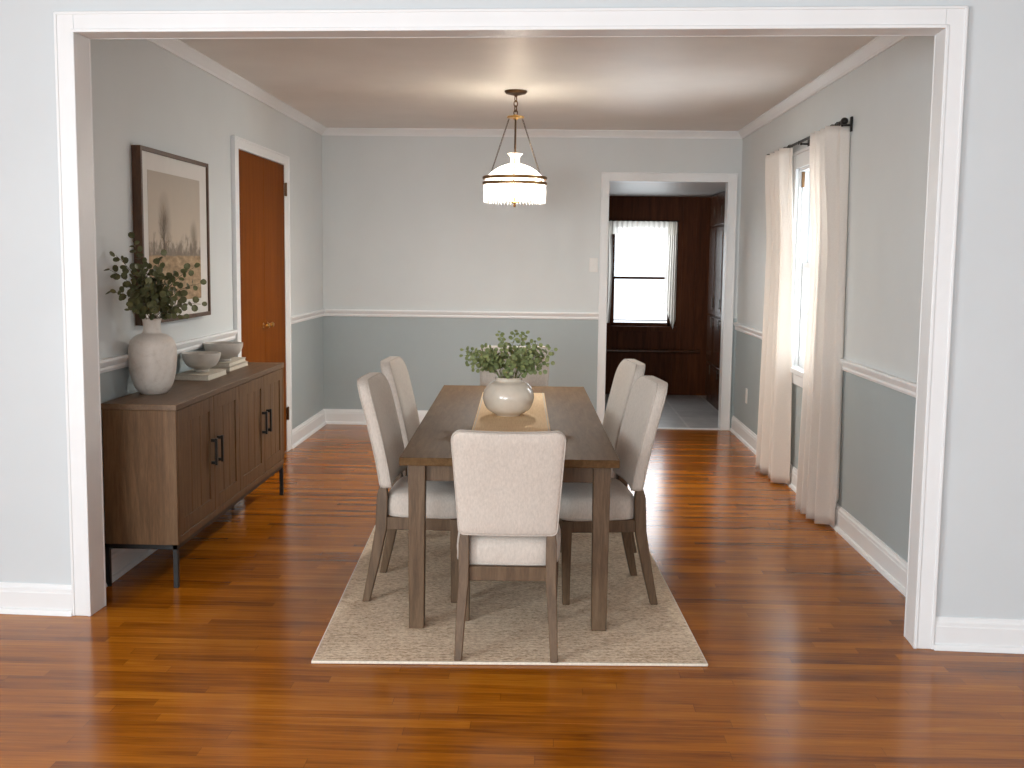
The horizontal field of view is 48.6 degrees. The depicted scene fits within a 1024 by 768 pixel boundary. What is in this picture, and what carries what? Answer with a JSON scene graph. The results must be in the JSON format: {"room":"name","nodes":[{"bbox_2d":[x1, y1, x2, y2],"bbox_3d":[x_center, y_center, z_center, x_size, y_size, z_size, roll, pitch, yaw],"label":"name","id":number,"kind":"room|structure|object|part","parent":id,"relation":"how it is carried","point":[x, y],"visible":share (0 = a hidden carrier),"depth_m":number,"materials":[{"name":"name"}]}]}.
{"room":"dining room","nodes":[
{"label":"dining room","id":0,"kind":"room"},
{"bbox_2d":[91,39,323,549],"bbox_3d":[-1.710,-0.609,6.944,0.120,2.440,5.220,1,6,2],"label":"wall","id":1,"kind":"structure","parent":0,"point":[144,94],"depth_m":5.92,"materials":[{"name":"paint"}]},
{"bbox_2d":[106,548,156,586],"bbox_3d":[-1.693,0.693,5.702,0.030,0.125,2.330,1,6,2],"label":"baseboard","id":2,"kind":"structure","parent":1,"relation":"attached to","point":[122,560],"depth_m":5.02,"materials":[{"name":"white wood"}]},
{"bbox_2d":[100,330,237,373],"bbox_3d":[-1.685,-0.168,5.607,0.026,0.057,2.330,1,6,2],"label":"trim","id":3,"kind":"structure","parent":1,"relation":"attached to","point":[120,361],"depth_m":5.81,"materials":[{"name":"white wood"}]},
{"bbox_2d":[131,145,210,325],"bbox_3d":[-1.667,-0.722,5.612,0.042,0.807,1.020,1,6,2],"label":"framed picture","id":4,"kind":"object","parent":1,"relation":"attached to","point":[170,192],"visible":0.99,"depth_m":5.55,"materials":[{"name":"beige paper"}]},
{"bbox_2d":[147,169,200,299],"bbox_3d":[-1.655,-0.718,5.594,0.001,0.610,0.775,1,6,2],"label":"print","id":5,"kind":"object","parent":4,"relation":"attached to","point":[173,196],"depth_m":5.58,"materials":[{"name":"brown paper"}]},
{"bbox_2d":[146,39,326,134],"bbox_3d":[-1.612,-1.789,6.786,0.050,0.058,5.030,1,6,2],"label":"trim","id":6,"kind":"structure","parent":1,"relation":"attached to","point":[176,47],"depth_m":6.56,"materials":[{"name":"white wood"}]},
{"bbox_2d":[231,135,291,451],"bbox_3d":[-1.606,-0.491,7.452,0.061,2.096,1.413,1,6,2],"label":"door","id":7,"kind":"structure","parent":1,"relation":"in","point":[260,187],"depth_m":7.37,"materials":[{"name":"orange wood"}]},
{"bbox_3d":[-1.602,-0.382,7.408,0.047,0.034,0.034,1,6,2],"label":"knob","id":8,"kind":"part","parent":7,"relation":"part of","materials":[{"name":"gold metal"}]},
{"bbox_2d":[291,309,325,323],"bbox_3d":[-1.581,-0.524,8.806,0.026,0.057,1.289,1,6,2],"label":"trim","id":9,"kind":"structure","parent":1,"relation":"attached to","point":[319,313],"depth_m":8.74,"materials":[{"name":"white wood"}]},
{"bbox_2d":[292,409,326,448],"bbox_3d":[-1.589,0.341,8.902,0.030,0.125,1.289,1,6,2],"label":"baseboard","id":10,"kind":"structure","parent":1,"relation":"attached to","point":[300,433],"depth_m":8.84,"materials":[{"name":"white wood"}]},
{"bbox_2d":[0,394,1023,767],"bbox_3d":[0.025,0.957,4.518,6.800,0.100,15.170,1,6,2],"label":"floor","id":11,"kind":"structure","parent":0,"point":[804,646],"depth_m":3.86,"materials":[{"name":"brown wood"}]},
{"bbox_2d":[101,362,283,587],"bbox_3d":[-1.510,0.366,5.696,0.343,0.780,1.926,1,6,2],"label":"sideboard","id":12,"kind":"object","parent":11,"relation":"on","point":[175,461],"visible":0.96,"depth_m":4.90,"materials":[{"name":"brown wood"}]},
{"bbox_3d":[-1.705,0.772,4.795,0.020,0.166,0.020,1,6,2],"label":"leg","id":13,"kind":"part","parent":12,"relation":"part of","materials":[{"name":"black metal"}]},
{"bbox_2d":[128,318,176,394],"bbox_3d":[-1.601,-0.125,5.056,0.212,0.335,0.212,1,6,2],"label":"vase","id":14,"kind":"object","parent":12,"relation":"on","point":[152,353],"visible":0.96,"depth_m":4.99,"materials":[{"name":"white ceramic"}]},
{"bbox_2d":[104,232,206,319],"bbox_3d":[-1.572,-0.427,4.901,0.242,0.452,0.517,5,8,33],"label":"bunch","id":15,"kind":"object","parent":14,"relation":"in","point":[155,298],"visible":1,"depth_m":4.95,"materials":[{"name":"green plant"}]},
{"bbox_3d":[-1.415,0.776,4.786,0.020,0.166,0.020,1,6,2],"label":"leg","id":16,"kind":"part","parent":12,"relation":"part of","materials":[{"name":"black metal"}]},
{"bbox_3d":[-1.528,0.580,5.720,0.310,0.020,1.912,1,6,2],"label":"frame","id":17,"kind":"part","parent":12,"relation":"part of","materials":[{"name":"black metal"}]},
{"bbox_3d":[-1.398,0.349,5.008,0.020,0.532,0.511,1,6,2],"label":"door","id":18,"kind":"part","parent":12,"relation":"part of","materials":[{"name":"brown wood"}]},
{"bbox_2d":[174,369,226,380],"bbox_3d":[-1.578,-0.049,5.763,0.172,0.028,0.320,1,6,2],"label":"book","id":19,"kind":"object","parent":12,"relation":"on","point":[213,373],"visible":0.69,"depth_m":5.63,"materials":[{"name":"beige paper"}]},
{"bbox_2d":[181,351,220,371],"bbox_3d":[-1.579,-0.111,5.766,0.194,0.095,0.194,1,6,2],"label":"bowl","id":20,"kind":"object","parent":19,"relation":"on","point":[200,361],"visible":1,"depth_m":5.70,"materials":[{"name":"grey ceramic"}]},
{"bbox_3d":[-1.367,0.310,5.215,0.030,0.124,0.020,1,6,2],"label":"handle","id":21,"kind":"part","parent":12,"relation":"part of","materials":[{"name":"black metal"}]},
{"bbox_3d":[-1.364,0.300,5.308,0.030,0.124,0.020,1,6,2],"label":"handle","id":22,"kind":"part","parent":12,"relation":"part of","materials":[{"name":"black metal"}]},
{"bbox_3d":[-1.383,0.297,5.478,0.020,0.532,0.426,1,6,2],"label":"door","id":23,"kind":"part","parent":12,"relation":"part of","materials":[{"name":"brown wood"}]},
{"bbox_2d":[209,361,247,371],"bbox_3d":[-1.572,-0.099,6.240,0.150,0.024,0.370,1,6,2],"label":"book","id":24,"kind":"object","parent":12,"relation":"on","point":[243,364],"visible":0.29,"depth_m":6.14,"materials":[{"name":"beige paper"}]},
{"bbox_2d":[214,357,245,366],"bbox_3d":[-1.577,-0.122,6.238,0.145,0.022,0.350,1,6,1],"label":"book","id":25,"kind":"object","parent":24,"relation":"on","point":[235,360],"visible":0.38,"depth_m":6.14,"materials":[{"name":"beige paper"}]},
{"bbox_2d":[203,341,242,361],"bbox_3d":[-1.567,-0.175,6.162,0.212,0.098,0.212,1,6,2],"label":"bowl","id":26,"kind":"object","parent":25,"relation":"on","point":[228,349],"visible":0.76,"depth_m":6.09,"materials":[{"name":"grey ceramic"}]},
{"bbox_3d":[-1.368,0.246,5.940,0.020,0.532,0.496,1,6,2],"label":"door","id":27,"kind":"part","parent":12,"relation":"part of","materials":[{"name":"brown wood"}]},
{"bbox_3d":[-1.337,0.209,6.139,0.030,0.124,0.020,1,6,2],"label":"handle","id":28,"kind":"part","parent":12,"relation":"part of","materials":[{"name":"black metal"}]},
{"bbox_3d":[-1.334,0.198,6.232,0.030,0.124,0.020,1,6,2],"label":"handle","id":29,"kind":"part","parent":12,"relation":"part of","materials":[{"name":"black metal"}]},
{"bbox_3d":[-1.353,0.196,6.399,0.020,0.532,0.421,1,6,2],"label":"door","id":30,"kind":"part","parent":12,"relation":"part of","materials":[{"name":"brown wood"}]},
{"bbox_3d":[-1.354,0.570,6.665,0.020,0.166,0.020,1,6,2],"label":"leg","id":31,"kind":"part","parent":12,"relation":"part of","materials":[{"name":"black metal"}]},
{"bbox_2d":[311,526,707,665],"bbox_3d":[-0.023,0.795,5.478,1.372,0.010,3.136,1,6,-1],"label":"area rug","id":32,"kind":"object","parent":11,"relation":"on","point":[507,624],"visible":0.48,"depth_m":4.37,"materials":[{"name":"carpet"}]},
{"bbox_2d":[380,356,419,529],"bbox_3d":[-0.404,0.326,5.556,0.453,0.896,0.460,1,6,3],"label":"dining chair","id":33,"kind":"object","parent":32,"relation":"on","point":[394,368],"visible":0.39,"depth_m":5.48,"materials":[{"name":"beige fabric"}]},
{"bbox_3d":[-0.547,0.092,5.537,0.160,0.431,0.460,1,6,3],"label":"backrest","id":34,"kind":"part","parent":33,"relation":"part of","materials":[{"name":"beige fabric"}]},
{"bbox_2d":[357,372,457,602],"bbox_3d":[-0.405,0.414,4.755,0.453,0.896,0.460,1,6,3],"label":"dining chair","id":35,"kind":"object","parent":32,"relation":"on","point":[374,389],"visible":0.81,"depth_m":4.57,"materials":[{"name":"beige fabric"}]},
{"bbox_3d":[-0.551,0.633,4.586,0.102,0.495,0.045,1,6,3],"label":"leg","id":36,"kind":"part","parent":35,"relation":"part of","materials":[{"name":"brown wood"}]},
{"bbox_3d":[-0.548,0.180,4.737,0.160,0.431,0.460,1,6,3],"label":"backrest","id":37,"kind":"part","parent":35,"relation":"part of","materials":[{"name":"beige fabric"}]},
{"bbox_3d":[-0.530,0.589,4.982,0.102,0.495,0.045,1,6,3],"label":"leg","id":38,"kind":"part","parent":35,"relation":"part of","materials":[{"name":"brown wood"}]},
{"bbox_3d":[-0.362,0.540,4.767,0.315,0.050,0.421,1,6,3],"label":"seat frame","id":39,"kind":"part","parent":35,"relation":"part of","materials":[{"name":"brown wood"}]},
{"bbox_3d":[-0.343,0.458,4.757,0.329,0.119,0.451,1,6,3],"label":"seat","id":40,"kind":"part","parent":35,"relation":"part of","materials":[{"name":"beige fabric"}]},
{"bbox_3d":[-0.229,0.713,4.580,0.040,0.345,0.040,1,6,3],"label":"leg","id":41,"kind":"part","parent":35,"relation":"part of","materials":[{"name":"brown wood"}]},
{"bbox_2d":[451,429,565,662],"bbox_3d":[-0.012,0.535,4.107,0.392,0.807,0.521,1,6,1],"label":"dining chair","id":42,"kind":"object","parent":32,"relation":"on","point":[508,485],"visible":1,"depth_m":3.90,"materials":[{"name":"beige fabric"}]},
{"bbox_3d":[-0.174,0.725,3.950,0.045,0.460,0.102,1,6,1],"label":"leg","id":43,"kind":"part","parent":42,"relation":"part of","materials":[{"name":"brown wood"}]},
{"bbox_3d":[-0.178,0.753,4.359,0.040,0.315,0.040,1,6,1],"label":"leg","id":44,"kind":"part","parent":42,"relation":"part of","materials":[{"name":"brown wood"}]},
{"bbox_3d":[-0.012,0.642,4.157,0.362,0.050,0.395,1,6,1],"label":"seat frame","id":45,"kind":"part","parent":42,"relation":"part of","materials":[{"name":"brown wood"}]},
{"bbox_3d":[-0.013,0.342,3.896,0.392,0.376,0.142,1,6,1],"label":"backrest","id":46,"kind":"part","parent":42,"relation":"part of","materials":[{"name":"beige fabric"}]},
{"bbox_3d":[-0.011,0.558,4.166,0.385,0.119,0.410,1,6,1],"label":"seat","id":47,"kind":"part","parent":42,"relation":"part of","materials":[{"name":"beige fabric"}]},
{"bbox_3d":[0.139,0.729,3.944,0.045,0.460,0.101,1,6,1],"label":"leg","id":48,"kind":"part","parent":42,"relation":"part of","materials":[{"name":"brown wood"}]},
{"bbox_3d":[0.158,0.757,4.353,0.040,0.315,0.040,1,6,1],"label":"leg","id":49,"kind":"part","parent":42,"relation":"part of","materials":[{"name":"brown wood"}]},
{"bbox_2d":[399,385,619,630],"bbox_3d":[-0.003,0.469,5.391,0.810,0.656,2.410,1,6,0],"label":"dining table","id":50,"kind":"object","parent":32,"relation":"on","point":[590,455],"visible":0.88,"depth_m":4.26,"materials":[{"name":"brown wood"}]},
{"bbox_3d":[-0.356,0.605,4.259,0.064,0.626,0.064,1,6,0],"label":"leg","id":51,"kind":"part","parent":50,"relation":"part of","materials":[{"name":"brown wood"}]},
{"bbox_2d":[472,393,550,431],"bbox_3d":[0.000,0.155,5.228,0.336,0.004,1.945,1,6,0],"label":"table runner","id":52,"kind":"object","parent":50,"relation":"on","point":[536,419],"visible":0.5,"depth_m":5.13,"materials":[{"name":"beige fabric"}]},
{"bbox_2d":[483,376,533,416],"bbox_3d":[-0.017,0.056,5.296,0.239,0.178,0.239,1,6,2],"label":"vase","id":53,"kind":"object","parent":52,"relation":"on","point":[511,397],"visible":0.97,"depth_m":5.21,"materials":[{"name":"beige ceramic"}]},
{"bbox_2d":[459,330,557,378],"bbox_3d":[-0.019,-0.112,5.278,0.462,0.276,0.386,1,6,2],"label":"bunch","id":54,"kind":"object","parent":53,"relation":"in","point":[489,360],"visible":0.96,"depth_m":5.22,"materials":[{"name":"green plant"}]},
{"bbox_3d":[0.330,0.614,4.255,0.064,0.626,0.064,1,6,0],"label":"leg","id":55,"kind":"part","parent":50,"relation":"part of","materials":[{"name":"brown wood"}]},
{"bbox_2d":[479,345,549,385],"bbox_3d":[0.009,0.219,6.726,0.427,0.861,0.472,1,6,1],"label":"dining chair","id":56,"kind":"object","parent":32,"relation":"on","point":[486,377],"visible":0.12,"depth_m":6.84,"materials":[{"name":"beige fabric"}]},
{"bbox_2d":[560,359,644,552],"bbox_3d":[0.399,0.334,5.565,0.453,0.896,0.460,0,6,-4],"label":"dining chair","id":57,"kind":"object","parent":32,"relation":"on","point":[628,371],"visible":0.3,"depth_m":5.53,"materials":[{"name":"beige fabric"}]},
{"bbox_3d":[0.337,0.377,5.565,0.329,0.119,0.451,0,6,-5],"label":"seat","id":58,"kind":"part","parent":57,"relation":"part of","materials":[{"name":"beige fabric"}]},
{"bbox_3d":[0.548,0.104,5.551,0.160,0.431,0.460,0,6,-4],"label":"backrest","id":59,"kind":"part","parent":57,"relation":"part of","materials":[{"name":"beige fabric"}]},
{"bbox_3d":[0.546,0.556,5.399,0.102,0.495,0.045,0,6,-5],"label":"leg","id":60,"kind":"part","parent":57,"relation":"part of","materials":[{"name":"brown wood"}]},
{"bbox_2d":[559,375,667,604],"bbox_3d":[0.392,0.424,4.750,0.453,0.896,0.460,0,6,-5],"label":"dining chair","id":61,"kind":"object","parent":32,"relation":"on","point":[647,396],"visible":0.82,"depth_m":4.56,"materials":[{"name":"beige fabric"}]},
{"bbox_3d":[0.217,0.719,4.568,0.040,0.345,0.040,0,6,-5],"label":"leg","id":62,"kind":"part","parent":61,"relation":"part of","materials":[{"name":"brown wood"}]},
{"bbox_3d":[0.330,0.467,4.749,0.329,0.119,0.451,0,6,-5],"label":"seat","id":63,"kind":"part","parent":61,"relation":"part of","materials":[{"name":"beige fabric"}]},
{"bbox_3d":[0.347,0.549,4.760,0.315,0.050,0.421,0,6,-5],"label":"seat frame","id":64,"kind":"part","parent":61,"relation":"part of","materials":[{"name":"brown wood"}]},
{"bbox_3d":[0.506,0.602,4.981,0.102,0.495,0.045,0,6,-5],"label":"leg","id":65,"kind":"part","parent":61,"relation":"part of","materials":[{"name":"brown wood"}]},
{"bbox_3d":[0.541,0.193,4.737,0.160,0.431,0.460,0,6,-5],"label":"backrest","id":66,"kind":"part","parent":61,"relation":"part of","materials":[{"name":"beige fabric"}]},
{"bbox_3d":[0.541,0.646,4.586,0.101,0.495,0.045,0,6,-5],"label":"leg","id":67,"kind":"part","parent":61,"relation":"part of","materials":[{"name":"brown wood"}]},
{"bbox_2d":[705,191,724,409],"bbox_3d":[2.096,-0.774,10.652,0.370,2.045,1.430,1,6,2],"label":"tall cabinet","id":68,"kind":"object","parent":11,"relation":"on","point":[717,212],"visible":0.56,"depth_m":10.84,"materials":[{"name":"brown wood"}]},
{"bbox_3d":[1.947,-0.040,11.211,0.024,0.340,0.458,1,6,2],"label":"drawer","id":69,"kind":"part","parent":68,"relation":"part of","materials":[{"name":"brown wood"}]},
{"bbox_3d":[1.952,-0.447,11.166,0.024,0.440,0.458,1,6,2],"label":"door","id":70,"kind":"part","parent":68,"relation":"part of","materials":[{"name":"brown wood"}]},
{"bbox_3d":[1.960,-1.103,11.093,0.024,0.840,0.458,1,6,2],"label":"door","id":71,"kind":"part","parent":68,"relation":"part of","materials":[{"name":"brown wood"}]},
{"bbox_3d":[1.970,-1.680,11.030,0.018,0.280,0.458,1,6,2],"label":"drawer","id":72,"kind":"part","parent":68,"relation":"part of","materials":[{"name":"brown wood"}]},
{"bbox_3d":[1.932,0.011,10.744,0.024,0.340,0.458,1,6,2],"label":"drawer","id":73,"kind":"part","parent":68,"relation":"part of","materials":[{"name":"brown wood"}]},
{"bbox_3d":[1.937,-0.396,10.699,0.024,0.440,0.458,1,6,2],"label":"door","id":74,"kind":"part","parent":68,"relation":"part of","materials":[{"name":"brown wood"}]},
{"bbox_3d":[1.945,-1.052,10.626,0.024,0.840,0.458,1,6,2],"label":"door","id":75,"kind":"part","parent":68,"relation":"part of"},
{"bbox_3d":[1.954,-1.628,10.563,0.018,0.280,0.458,1,6,2],"label":"drawer","id":76,"kind":"part","parent":68,"relation":"part of","materials":[{"name":"brown wood"}]},
{"bbox_2d":[0,0,1023,619],"bbox_3d":[0.037,-0.285,4.199,6.600,2.440,0.110,1,6,5],"label":"wall","id":77,"kind":"structure","parent":0,"point":[981,565],"depth_m":4.10,"materials":[{"name":"grey paint"}]},
{"bbox_2d":[0,582,71,616],"bbox_3d":[-2.487,0.823,4.465,1.573,0.118,0.032,1,6,5],"label":"baseboard","id":78,"kind":"structure","parent":77,"relation":"attached to","point":[15,598],"depth_m":4.41,"materials":[{"name":"white wood"}]},
{"bbox_2d":[53,5,968,648],"bbox_3d":[-0.032,-0.205,4.208,3.404,2.276,0.142,1,6,5],"label":"trim","id":79,"kind":"structure","parent":77,"relation":"attached to","point":[74,31],"depth_m":4.09,"materials":[{"name":"white wood"}]},
{"bbox_2d":[934,616,1023,653],"bbox_3d":[2.421,0.926,4.058,1.775,0.118,0.031,1,6,5],"label":"baseboard","id":80,"kind":"structure","parent":77,"relation":"attached to","point":[962,634],"depth_m":4.12,"materials":[{"name":"white wood"}]},
{"bbox_2d":[178,36,876,130],"bbox_3d":[0.015,-1.434,3.023,6.800,0.100,12.720,1,6,2],"label":"ceiling","id":81,"kind":"structure","parent":0,"point":[570,83],"depth_m":6.57,"materials":[{"name":"paint"}]},
{"bbox_2d":[483,89,546,206],"bbox_3d":[0.020,-1.475,7.135,0.408,0.720,0.408,-2,7,-23],"label":"pendant lamp","id":82,"kind":"object","parent":81,"relation":"hanging from","point":[514,173],"visible":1,"depth_m":7.04,"materials":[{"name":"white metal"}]},
{"bbox_3d":[-0.082,-1.492,7.197,0.154,0.383,0.011,5,7,32],"label":"hanging chain","id":83,"kind":"part","parent":82,"relation":"part of","materials":[{"name":"brown metal"}]},
{"bbox_3d":[0.019,-1.331,7.151,0.372,0.109,0.372,1,6,2],"label":"lamp shade","id":84,"kind":"part","parent":82,"relation":"part of","materials":[{"name":"white glass"}]},
{"bbox_3d":[0.017,-1.471,7.014,0.009,0.383,0.154,1,6,2],"label":"hanging chain","id":85,"kind":"part","parent":82,"relation":"part of","materials":[{"name":"brown metal"}]},
{"bbox_3d":[0.019,-1.394,7.144,0.052,0.527,0.052,1,6,2],"label":"stem","id":86,"kind":"part","parent":82,"relation":"part of","materials":[{"name":"brown metal"}]},
{"bbox_3d":[0.023,-1.741,7.106,0.025,0.132,0.017,-3,7,-28],"label":"chain","id":87,"kind":"part","parent":82,"relation":"part of","materials":[{"name":"brown metal"}]},
{"bbox_3d":[0.127,-1.489,7.191,0.154,0.383,0.011,-3,7,-28],"label":"hanging chain","id":88,"kind":"part","parent":82,"relation":"part of","materials":[{"name":"brown metal"}]},
{"bbox_2d":[322,135,742,427],"bbox_3d":[0.154,-0.860,9.422,3.685,2.440,0.120,1,6,2],"label":"wall","id":89,"kind":"structure","parent":0,"point":[407,223],"depth_m":9.35,"materials":[{"name":"paint"}]},
{"bbox_2d":[324,409,427,424],"bbox_3d":[-0.440,0.290,9.492,2.289,0.125,0.030,1,6,2],"label":"baseboard","id":90,"kind":"structure","parent":89,"relation":"attached to","point":[332,416],"depth_m":9.52,"materials":[{"name":"white wood"}]},
{"bbox_2d":[324,309,598,319],"bbox_3d":[-0.430,-0.576,9.399,2.289,0.057,0.026,1,6,2],"label":"trim","id":91,"kind":"structure","parent":89,"relation":"attached to","point":[329,312],"depth_m":9.39,"materials":[{"name":"white paint"}]},
{"bbox_2d":[323,128,741,138],"bbox_3d":[0.155,-2.035,9.208,3.425,0.058,0.050,1,6,2],"label":"trim","id":92,"kind":"structure","parent":89,"relation":"attached to","point":[329,131],"depth_m":9.20,"materials":[{"name":"white wood"}]},
{"bbox_2d":[589,258,597,271],"bbox_3d":[0.670,-0.978,9.324,0.070,0.116,0.016,1,6,2],"label":"light switch","id":93,"kind":"object","parent":89,"relation":"attached to","point":[593,262],"visible":1,"depth_m":9.32,"materials":[{"name":"plastic"}]},
{"bbox_2d":[596,172,737,430],"bbox_3d":[1.270,-0.677,9.395,1.106,2.108,0.142,1,6,2],"label":"trim","id":94,"kind":"structure","parent":89,"relation":"attached to","point":[731,179],"depth_m":9.31,"materials":[{"name":"white wood"}]},
{"bbox_2d":[605,196,711,394],"bbox_3d":[1.180,-0.919,11.849,2.800,2.050,0.120,1,6,2],"label":"wall","id":95,"kind":"structure","parent":0,"point":[658,365],"depth_m":11.78,"materials":[{"name":"brown wood"}]},
{"bbox_2d":[607,220,677,331],"bbox_3d":[1.344,-1.125,11.798,0.755,1.145,0.165,1,6,2],"label":"window","id":96,"kind":"structure","parent":95,"relation":"in","point":[611,326],"depth_m":11.79,"materials":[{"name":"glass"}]},
{"bbox_3d":[1.344,-1.127,11.808,0.615,1.045,0.085,1,6,2],"label":"sash","id":97,"kind":"part","parent":96,"relation":"part of","materials":[{"name":"glass"}]},
{"bbox_2d":[607,220,679,328],"bbox_3d":[1.268,-1.125,11.692,0.880,1.116,0.027,1,6,2],"label":"sheer curtain","id":98,"kind":"object","parent":96,"relation":"hanging from","point":[669,228],"visible":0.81,"depth_m":11.66,"materials":[{"name":"white fabric"}]},
{"bbox_3d":[0.956,-1.152,11.699,0.155,1.040,0.024,1,6,2],"label":"panel","id":99,"kind":"part","parent":98,"relation":"part of","materials":[{"name":"white fabric"}]},
{"bbox_3d":[1.275,-1.674,11.632,0.880,0.012,0.012,1,6,2],"label":"rod","id":100,"kind":"part","parent":98,"relation":"part of","materials":[{"name":"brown metal"}]},
{"bbox_3d":[1.628,-1.112,11.682,0.130,1.100,0.027,1,6,2],"label":"panel","id":101,"kind":"part","parent":98,"relation":"part of","materials":[{"name":"white fabric"}]},
{"bbox_2d":[606,197,697,394],"bbox_3d":[1.313,-0.910,11.782,1.178,2.050,0.006,1,6,2],"label":"trim","id":102,"kind":"structure","parent":95,"relation":"attached to","point":[684,197],"depth_m":11.77,"materials":[{"name":"brown wood"}]},
{"bbox_2d":[606,348,699,353],"bbox_3d":[0.911,-0.351,11.837,2.080,0.038,0.045,1,6,2],"label":"trim","id":103,"kind":"structure","parent":95,"relation":"attached to","point":[607,349],"depth_m":11.80,"materials":[{"name":"brown wood"}]},
{"bbox_2d":[609,182,725,196],"bbox_3d":[1.155,-1.851,10.575,2.800,0.080,2.450,1,6,2],"label":"ceiling","id":104,"kind":"structure","parent":0,"point":[616,188],"depth_m":10.48,"materials":[{"name":"paint"}]},
{"bbox_2d":[734,36,933,561],"bbox_3d":[1.840,-0.545,6.745,0.140,2.440,5.400,1,6,2],"label":"wall","id":105,"kind":"structure","parent":0,"point":[887,97],"depth_m":5.42,"materials":[{"name":"paint"}]},
{"bbox_2d":[745,388,747,403],"bbox_3d":[1.819,0.093,8.809,0.010,0.116,0.070,1,6,2],"label":"power outlet","id":106,"kind":"object","parent":105,"relation":"attached to","point":[746,391],"visible":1,"depth_m":8.79,"materials":[{"name":"plastic"}]},
{"bbox_2d":[733,322,761,339],"bbox_3d":[1.803,-0.365,8.321,0.026,0.060,2.070,1,6,2],"label":"trim","id":107,"kind":"structure","parent":105,"relation":"attached to","point":[745,329],"depth_m":8.68,"materials":[{"name":"white wood"}]},
{"bbox_2d":[790,146,810,387],"bbox_3d":[1.821,-0.675,6.631,0.176,1.433,1.240,1,6,2],"label":"window","id":108,"kind":"structure","parent":105,"relation":"in","point":[801,177],"depth_m":7.11,"materials":[{"name":"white glass"}]},
{"bbox_3d":[1.813,-0.012,6.704,0.176,0.099,1.240,1,6,2],"label":"sill","id":109,"kind":"part","parent":108,"relation":"part of","materials":[{"name":"white wood"}]},
{"bbox_3d":[1.818,-0.385,6.663,0.034,0.650,1.004,1,6,2],"label":"sash","id":110,"kind":"part","parent":108,"relation":"part of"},
{"bbox_3d":[1.861,-0.967,6.597,0.034,0.602,1.004,1,6,2],"label":"sash","id":111,"kind":"part","parent":108,"relation":"part of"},
{"bbox_2d":[767,116,852,154],"bbox_3d":[1.748,-1.445,6.800,0.074,0.075,2.062,1,6,2],"label":"curtain rod","id":112,"kind":"object","parent":105,"relation":"attached to","point":[844,121],"visible":0.64,"depth_m":5.90,"materials":[{"name":"black metal"}]},
{"bbox_2d":[755,145,793,483],"bbox_3d":[1.702,-0.462,7.358,0.121,2.118,0.769,1,6,2],"label":"curtain","id":113,"kind":"object","parent":112,"relation":"hanging from","point":[773,449],"visible":0.99,"depth_m":7.16,"materials":[{"name":"beige fabric"}]},
{"bbox_2d":[795,122,849,525],"bbox_3d":[1.668,-0.329,6.147,0.121,2.118,0.581,0,6,-2],"label":"curtain","id":114,"kind":"object","parent":112,"relation":"hanging from","point":[818,473],"visible":1,"depth_m":6.01,"materials":[{"name":"beige fabric"}]},
{"bbox_2d":[730,415,906,596],"bbox_3d":[1.741,0.607,6.850,0.030,0.125,5.210,1,6,2],"label":"baseboard","id":115,"kind":"structure","parent":105,"relation":"attached to","point":[893,567],"depth_m":5.49,"materials":[{"name":"white wood"}]},
{"bbox_2d":[738,36,907,138],"bbox_3d":[1.758,-1.727,6.593,0.050,0.058,5.210,1,6,2],"label":"trim","id":116,"kind":"structure","parent":105,"relation":"attached to","point":[876,46],"depth_m":6.29,"materials":[{"name":"white wood"}]},
{"bbox_2d":[840,358,916,397],"bbox_3d":[1.699,-0.014,5.127,0.026,0.060,1.920,1,6,2],"label":"trim","id":117,"kind":"structure","parent":105,"relation":"attached to","point":[908,387],"depth_m":5.22,"materials":[{"name":"white wood"}]}
]}

